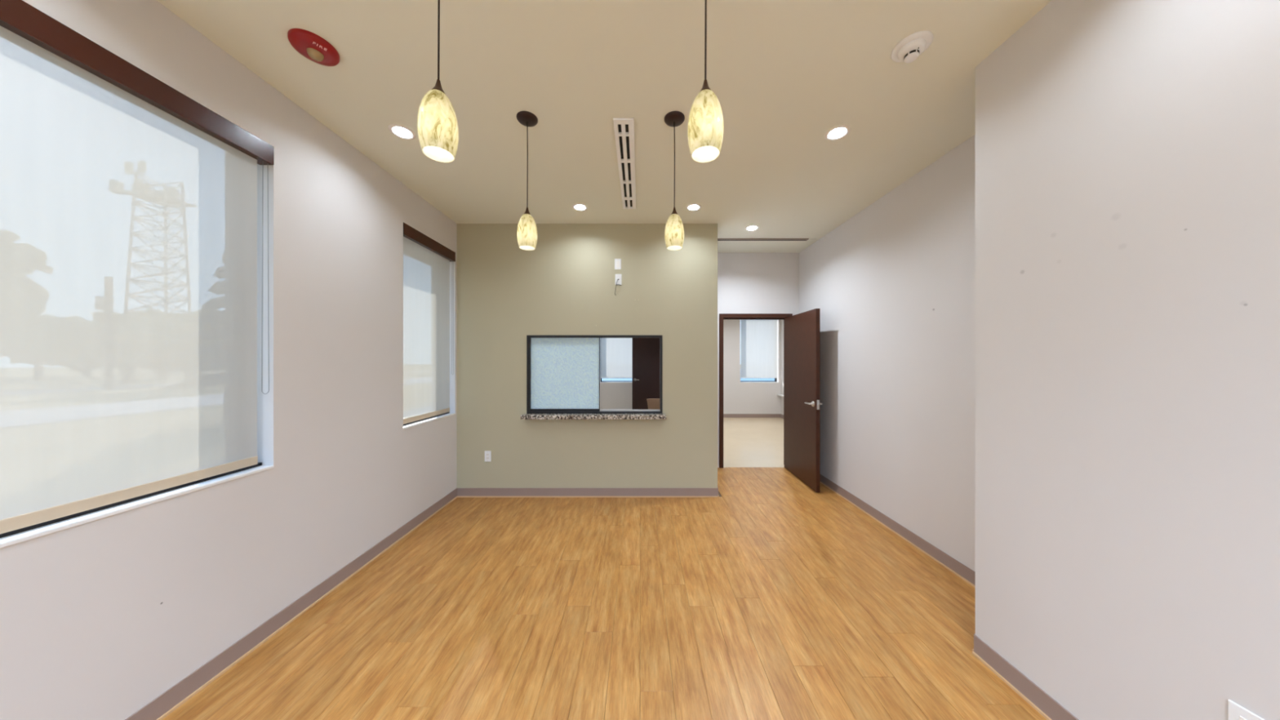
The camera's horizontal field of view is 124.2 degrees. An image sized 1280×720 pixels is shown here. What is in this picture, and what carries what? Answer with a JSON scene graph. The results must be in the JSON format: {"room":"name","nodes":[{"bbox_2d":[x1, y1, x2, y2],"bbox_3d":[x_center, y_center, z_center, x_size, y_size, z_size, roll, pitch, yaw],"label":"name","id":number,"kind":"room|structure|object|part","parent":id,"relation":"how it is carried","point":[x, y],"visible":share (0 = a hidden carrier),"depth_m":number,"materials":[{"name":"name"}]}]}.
{"room":"waiting room","nodes":[
{"label":"waiting room","id":0,"kind":"room"},
{"bbox_2d":[0,0,457,719],"bbox_3d":[-2.168,0.072,2.940,0.264,3.175,12.520,0,0,0],"label":"wall","id":1,"kind":"structure","parent":0,"point":[100,619],"depth_m":1.89,"materials":[{"name":"paint"}]},
{"bbox_2d":[0,462,274,548],"bbox_3d":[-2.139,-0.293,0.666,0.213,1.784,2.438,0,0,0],"label":"window sill","id":2,"kind":"structure","parent":1,"relation":"in","point":[10,538],"depth_m":1.34,"materials":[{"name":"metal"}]},
{"bbox_2d":[0,0,274,533],"bbox_3d":[-2.071,-0.310,0.666,0.080,1.747,2.436,0,0,0],"label":"roller shade","id":3,"kind":"object","parent":1,"relation":"attached to","point":[128,204],"visible":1,"depth_m":1.32,"materials":[{"name":"white fabric"}]},
{"bbox_3d":[-2.048,-0.449,1.855,0.002,1.271,0.037,0,0,0],"label":"chain","id":4,"kind":"part","parent":3,"relation":"part of","materials":[{"name":"grey plastic"}]},
{"bbox_2d":[124,488,457,719],"bbox_3d":[-2.028,1.471,0.284,0.016,0.098,6.969,0,0,0],"label":"baseboard","id":5,"kind":"structure","parent":1,"relation":"attached to","point":[158,708],"depth_m":1.84,"materials":[{"name":"plastic"}]},
{"bbox_2d":[403,412,455,429],"bbox_3d":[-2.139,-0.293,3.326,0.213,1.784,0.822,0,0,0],"label":"window sill","id":6,"kind":"structure","parent":1,"relation":"in","point":[416,423],"depth_m":3.28,"materials":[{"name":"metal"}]},
{"bbox_2d":[403,222,455,424],"bbox_3d":[-2.071,-0.310,3.326,0.080,1.747,0.820,0,0,0],"label":"roller shade","id":7,"kind":"object","parent":1,"relation":"attached to","point":[426,261],"visible":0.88,"depth_m":3.27,"materials":[{"name":"white fabric"}]},
{"bbox_3d":[-2.048,-0.462,3.707,0.002,1.246,0.037,0,0,0],"label":"chain","id":8,"kind":"part","parent":7,"relation":"part of","materials":[{"name":"grey"}]},
{"bbox_2d":[457,223,717,488],"bbox_3d":[-0.587,0.003,3.829,2.898,3.035,0.120,0,0,0],"label":"wall","id":9,"kind":"structure","parent":0,"point":[507,293],"depth_m":3.77,"materials":[{"name":"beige paint"}]},
{"bbox_2d":[484,450,491,462],"bbox_3d":[-1.690,1.069,3.765,0.072,0.120,0.008,0,0,0],"label":"wall plate","id":10,"kind":"object","parent":9,"relation":"attached to","point":[487,453],"visible":1,"depth_m":3.76,"materials":[{"name":"white plastic"}]},
{"bbox_2d":[457,488,717,497],"bbox_3d":[-0.587,1.471,3.761,2.898,0.098,0.016,0,0,0],"label":"baseboard","id":11,"kind":"structure","parent":9,"relation":"attached to","point":[461,492],"depth_m":3.76,"materials":[{"name":"plastic"}]},
{"bbox_2d":[520,413,666,419],"bbox_3d":[-0.503,0.619,3.712,1.574,0.047,0.115,0,0,0],"label":"granite ledge","id":12,"kind":"object","parent":9,"relation":"attached to","point":[524,416],"visible":1,"depth_m":3.65,"materials":[{"name":"grey stone"}]},
{"bbox_2d":[526,335,662,413],"bbox_3d":[-0.504,0.160,3.828,1.506,0.870,0.130,0,0,0],"label":"window","id":13,"kind":"structure","parent":9,"relation":"in","point":[563,371],"depth_m":3.79,"materials":[{"name":"black metal"}]},
{"bbox_3d":[-0.839,0.147,3.790,0.765,0.796,0.006,0,0,0],"label":"pane","id":14,"kind":"part","parent":13,"relation":"part of","materials":[{"name":"clear glass"}]},
{"bbox_3d":[-0.839,-0.252,3.790,0.765,0.006,0.022,0,0,0],"label":"rail","id":15,"kind":"part","parent":13,"relation":"part of","materials":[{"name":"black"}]},
{"bbox_3d":[-0.839,0.560,3.790,0.765,0.030,0.022,0,0,0],"label":"rail","id":16,"kind":"part","parent":13,"relation":"part of","materials":[{"name":"black metal"}]},
{"bbox_2d":[614,258,621,269],"bbox_3d":[-0.245,-1.064,3.765,0.072,0.120,0.008,0,0,0],"label":"wall plate","id":17,"kind":"object","parent":9,"relation":"attached to","point":[617,261],"visible":1,"depth_m":3.76,"materials":[{"name":"white plastic"}]},
{"bbox_2d":[615,274,621,284],"bbox_3d":[-0.240,-0.893,3.764,0.072,0.120,0.009,0,0,0],"label":"wall plate","id":18,"kind":"object","parent":9,"relation":"attached to","point":[618,277],"visible":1,"depth_m":3.76,"materials":[{"name":"white plastic"}]},
{"bbox_2d":[156,0,1051,253],"bbox_3d":[0.785,-1.590,2.940,6.170,0.150,12.520,0,0,0],"label":"ceiling","id":19,"kind":"structure","parent":0,"point":[782,74],"depth_m":1.92,"materials":[{"name":"paint"}]},
{"bbox_2d":[287,28,339,66],"bbox_3d":[-1.573,-1.488,1.640,0.182,0.053,0.182,0,0,0],"label":"fire alarm","id":20,"kind":"object","parent":19,"relation":"attached to","point":[315,48],"visible":1,"depth_m":1.62,"materials":[{"name":"red plastic"}]},
{"bbox_2d":[387,124,416,139],"bbox_3d":[-1.579,-1.526,2.254,0.154,0.035,0.154,0,0,0],"label":"recessed light","id":21,"kind":"object","parent":19,"relation":"in","point":[399,131],"visible":0.94,"depth_m":2.27,"materials":[{"name":"white"}]},
{"bbox_2d":[417,0,458,162],"bbox_3d":[-0.689,-1.109,1.160,0.128,0.813,0.128,0,0,0],"label":"pendant lamp","id":22,"kind":"object","parent":19,"relation":"hanging from","point":[437,121],"visible":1,"depth_m":1.12,"materials":[{"name":"beige glass"}]},
{"bbox_3d":[-0.689,-0.805,1.160,0.121,0.206,0.121,0,0,0],"label":"lamp shade","id":23,"kind":"part","parent":22,"relation":"part of","materials":[{"name":"beige glass"}]},
{"bbox_3d":[-0.688,-1.222,1.160,0.008,0.547,0.006,0,0,0],"label":"cord","id":24,"kind":"part","parent":22,"relation":"part of","materials":[{"name":"black plastic"}]},
{"bbox_2d":[516,111,537,250],"bbox_3d":[-0.707,-1.109,2.127,0.128,0.813,0.128,0,0,0],"label":"pendant lamp","id":25,"kind":"object","parent":19,"relation":"hanging from","point":[526,232],"visible":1,"depth_m":2.09,"materials":[{"name":"beige glass"}]},
{"bbox_3d":[-0.707,-0.805,2.127,0.121,0.206,0.121,0,0,0],"label":"lamp shade","id":26,"kind":"part","parent":25,"relation":"part of","materials":[{"name":"beige glass"}]},
{"bbox_3d":[-0.706,-1.222,2.127,0.008,0.547,0.006,0,0,0],"label":"cord","id":27,"kind":"part","parent":25,"relation":"part of","materials":[{"name":"black plastic"}]},
{"bbox_2d":[572,203,587,210],"bbox_3d":[-0.595,-1.526,3.363,0.154,0.035,0.154,0,0,0],"label":"recessed light","id":28,"kind":"object","parent":19,"relation":"in","point":[578,206],"visible":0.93,"depth_m":3.39,"materials":[{"name":"white"}]},
{"bbox_2d":[613,117,635,208],"bbox_3d":[-0.103,-1.506,2.743,0.130,0.015,1.245,0,0,0],"label":"ceiling vent","id":29,"kind":"object","parent":19,"relation":"in","point":[624,127],"visible":1,"depth_m":2.53,"materials":[{"name":"white metal"}]},
{"bbox_2d":[664,111,684,250],"bbox_3d":[0.216,-1.109,2.127,0.128,0.813,0.128,0,0,0],"label":"pendant lamp","id":30,"kind":"object","parent":19,"relation":"hanging from","point":[674,229],"visible":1,"depth_m":2.09,"materials":[{"name":"beige glass"}]},
{"bbox_3d":[0.216,-0.805,2.127,0.121,0.206,0.121,0,0,0],"label":"lamp shade","id":31,"kind":"part","parent":30,"relation":"part of","materials":[{"name":"beige glass"}]},
{"bbox_3d":[0.217,-1.222,2.127,0.008,0.547,0.006,0,0,0],"label":"cord","id":32,"kind":"part","parent":30,"relation":"part of","materials":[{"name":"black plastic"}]},
{"bbox_2d":[685,203,701,210],"bbox_3d":[0.531,-1.526,3.363,0.154,0.035,0.154,0,0,0],"label":"recessed light","id":33,"kind":"object","parent":19,"relation":"in","point":[694,206],"visible":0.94,"depth_m":3.39,"materials":[{"name":"white"}]},
{"bbox_2d":[687,0,723,162],"bbox_3d":[0.224,-1.109,1.160,0.128,0.813,0.128,0,0,0],"label":"pendant lamp","id":34,"kind":"object","parent":19,"relation":"hanging from","point":[705,122],"visible":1,"depth_m":1.12,"materials":[{"name":"beige glass"}]},
{"bbox_3d":[0.224,-0.805,1.160,0.121,0.206,0.121,0,0,0],"label":"lamp shade","id":35,"kind":"part","parent":34,"relation":"part of","materials":[{"name":"beige glass"}]},
{"bbox_3d":[0.225,-1.222,1.160,0.008,0.547,0.006,0,0,0],"label":"cord","id":36,"kind":"part","parent":34,"relation":"part of","materials":[{"name":"black plastic"}]},
{"bbox_2d":[745,225,759,231],"bbox_3d":[1.285,-1.526,3.893,0.154,0.035,0.154,0,0,0],"label":"recessed light","id":37,"kind":"object","parent":19,"relation":"in","point":[751,228],"visible":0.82,"depth_m":3.92,"materials":[{"name":"white"}]},
{"bbox_2d":[717,238,816,240],"bbox_3d":[1.532,-1.508,4.253,1.337,0.014,0.063,0,0,0],"label":"ceiling strip","id":38,"kind":"object","parent":19,"relation":"attached to","point":[718,239],"visible":0.76,"depth_m":4.23,"materials":[{"name":"beige metal"}]},
{"bbox_2d":[824,124,850,140],"bbox_3d":[1.316,-1.526,2.262,0.154,0.035,0.154,0,0,0],"label":"recessed light","id":39,"kind":"object","parent":19,"relation":"in","point":[837,132],"visible":0.94,"depth_m":2.28,"materials":[{"name":"white"}]},
{"bbox_2d":[890,30,933,62],"bbox_3d":[1.313,-1.486,1.640,0.160,0.058,0.160,0,0,0],"label":"smoke detector","id":40,"kind":"object","parent":19,"relation":"attached to","point":[908,49],"visible":1,"depth_m":1.61,"materials":[{"name":"white plastic"}]},
{"bbox_2d":[162,417,1046,719],"bbox_3d":[0.785,1.590,3.000,6.170,0.140,12.400,0,0,0],"label":"floor","id":41,"kind":"structure","parent":0,"point":[771,597],"depth_m":1.96,"materials":[{"name":"brown wood"}]},
{"bbox_2d":[632,337,659,408],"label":"door","id":42,"kind":"structure","parent":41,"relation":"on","point":[646,351],"depth_m":8.44,"materials":[{"name":"brown wood"}]},
{"bbox_2d":[646,398,659,408],"bbox_3d":[0.361,1.077,5.870,0.592,0.885,0.659,0,0,0],"label":"cardboard box","id":43,"kind":"object","parent":41,"relation":"on","point":[652,403],"visible":0.04,"depth_m":5.57,"materials":[{"name":"brown cardboard"}]},
{"bbox_2d":[600,320,781,413],"bbox_3d":[0.842,0.003,9.075,5.756,3.035,0.250,0,0,0],"label":"wall","id":44,"kind":"structure","parent":0,"point":[739,397],"depth_m":8.95,"materials":[{"name":"paint"}]},
{"bbox_2d":[600,377,632,382],"bbox_3d":[-0.355,-0.293,9.048,1.410,1.784,0.204,0,0,0],"label":"window","id":45,"kind":"structure","parent":44,"relation":"in","point":[601,378],"depth_m":9.09,"materials":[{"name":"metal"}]},
{"bbox_3d":[-0.355,0.593,9.018,1.410,0.012,0.144,0,0,0],"label":"sill","id":46,"kind":"part","parent":45,"relation":"part of","materials":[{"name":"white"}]},
{"bbox_2d":[600,337,632,377],"bbox_3d":[-0.355,-0.352,8.983,1.402,1.664,0.074,0,0,0],"label":"roller shade","id":47,"kind":"object","parent":44,"relation":"attached to","point":[616,353],"visible":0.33,"depth_m":8.99,"materials":[{"name":"white fabric"}]},
{"bbox_2d":[723,413,781,417],"bbox_3d":[2.291,1.471,8.947,2.858,0.098,0.007,0,0,0],"label":"baseboard","id":48,"kind":"structure","parent":44,"relation":"attached to","point":[725,415],"depth_m":8.94,"materials":[{"name":"plastic"}]},
{"bbox_2d":[740,320,777,377],"bbox_3d":[3.155,-0.352,8.983,1.002,1.664,0.074,0,0,0],"label":"roller shade","id":49,"kind":"object","parent":44,"relation":"attached to","point":[758,338],"visible":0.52,"depth_m":8.99,"materials":[{"name":"white fabric"}]},
{"bbox_2d":[740,377,778,382],"bbox_3d":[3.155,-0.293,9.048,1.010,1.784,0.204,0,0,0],"label":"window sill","id":50,"kind":"structure","parent":44,"relation":"in","point":[775,381],"depth_m":9.09,"materials":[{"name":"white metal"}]},
{"bbox_3d":[3.155,0.593,9.018,1.010,0.012,0.144,0,0,0],"label":"sill","id":51,"kind":"part","parent":50,"relation":"part of","materials":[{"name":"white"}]},
{"bbox_2d":[717,253,799,467],"bbox_3d":[2.291,0.003,4.852,2.858,3.035,0.120,0,0,0],"label":"wall","id":52,"kind":"structure","parent":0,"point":[748,282],"depth_m":4.79,"materials":[{"name":"paint"}]},
{"bbox_2d":[719,308,822,492],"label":"door","id":53,"kind":"structure","parent":52,"relation":"in","point":[802,403],"depth_m":4.29,"materials":[{"name":"brown wood"}]},
{"bbox_3d":[1.633,0.434,4.852,1.029,2.172,0.156,0,0,0],"label":"frame","id":54,"kind":"part","parent":53,"relation":"part of","materials":[{"name":"brown wood"}]},
{"bbox_3d":[1.981,0.508,3.969,0.057,0.068,0.148,0,0,0],"label":"handle","id":55,"kind":"part","parent":53,"relation":"part of","materials":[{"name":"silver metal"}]},
{"bbox_3d":[2.030,0.510,3.860,0.028,0.110,0.011,0,0,1],"label":"latch plate","id":56,"kind":"part","parent":53,"relation":"part of","materials":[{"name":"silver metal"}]},
{"bbox_2d":[781,320,783,414],"bbox_3d":[3.795,0.003,6.931,0.150,3.035,4.038,0,0,0],"label":"wall","id":57,"kind":"structure","parent":0,"point":[782,321],"depth_m":8.86,"materials":[{"name":"paint"}]},
{"bbox_2d":[799,134,975,571],"bbox_3d":[2.310,0.003,3.274,0.120,3.035,3.036,0,0,0],"label":"wall","id":58,"kind":"structure","parent":0,"point":[892,286],"depth_m":2.85,"materials":[{"name":"paint"}]},
{"bbox_2d":[819,473,975,587],"bbox_3d":[2.242,1.471,3.274,0.016,0.098,3.036,0,0,0],"label":"baseboard","id":59,"kind":"structure","parent":58,"relation":"attached to","point":[955,566],"depth_m":2.83,"materials":[{"name":"plastic"}]},
{"bbox_2d":[975,0,1279,719],"bbox_3d":[2.053,0.003,-0.722,0.635,3.035,4.956,0,0,0],"label":"wall","id":60,"kind":"structure","parent":0,"point":[1127,152],"depth_m":1.20,"materials":[{"name":"paint"}]},
{"bbox_2d":[972,634,1078,719],"bbox_3d":[1.727,1.471,-0.722,0.016,0.098,4.956,0,0,0],"label":"baseboard","id":61,"kind":"structure","parent":60,"relation":"attached to","point":[1046,705],"depth_m":1.54,"materials":[{"name":"plastic"}]},
{"bbox_2d":[1227,699,1264,719],"bbox_3d":[1.731,1.058,0.962,0.008,0.120,0.074,0,0,0],"label":"outlet plate","id":62,"kind":"object","parent":60,"relation":"attached to","point":[1235,712],"visible":1,"depth_m":0.98,"materials":[{"name":"white plastic"}]},
{"label":"outside","id":63,"kind":"structure","parent":0,"visible":0},
{"bbox_3d":[-50.000,1.945,40.000,180.000,0.350,200.000,0,0,0],"label":"ground","id":64,"kind":"structure","parent":63,"visible":0},
{"bbox_2d":[601,377,774,381],"bbox_3d":[7.000,1.758,42.150,30.000,0.045,65.700,0,0,0],"label":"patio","id":65,"kind":"structure","parent":64,"relation":"on","point":[602,379],"depth_m":30.05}
]}

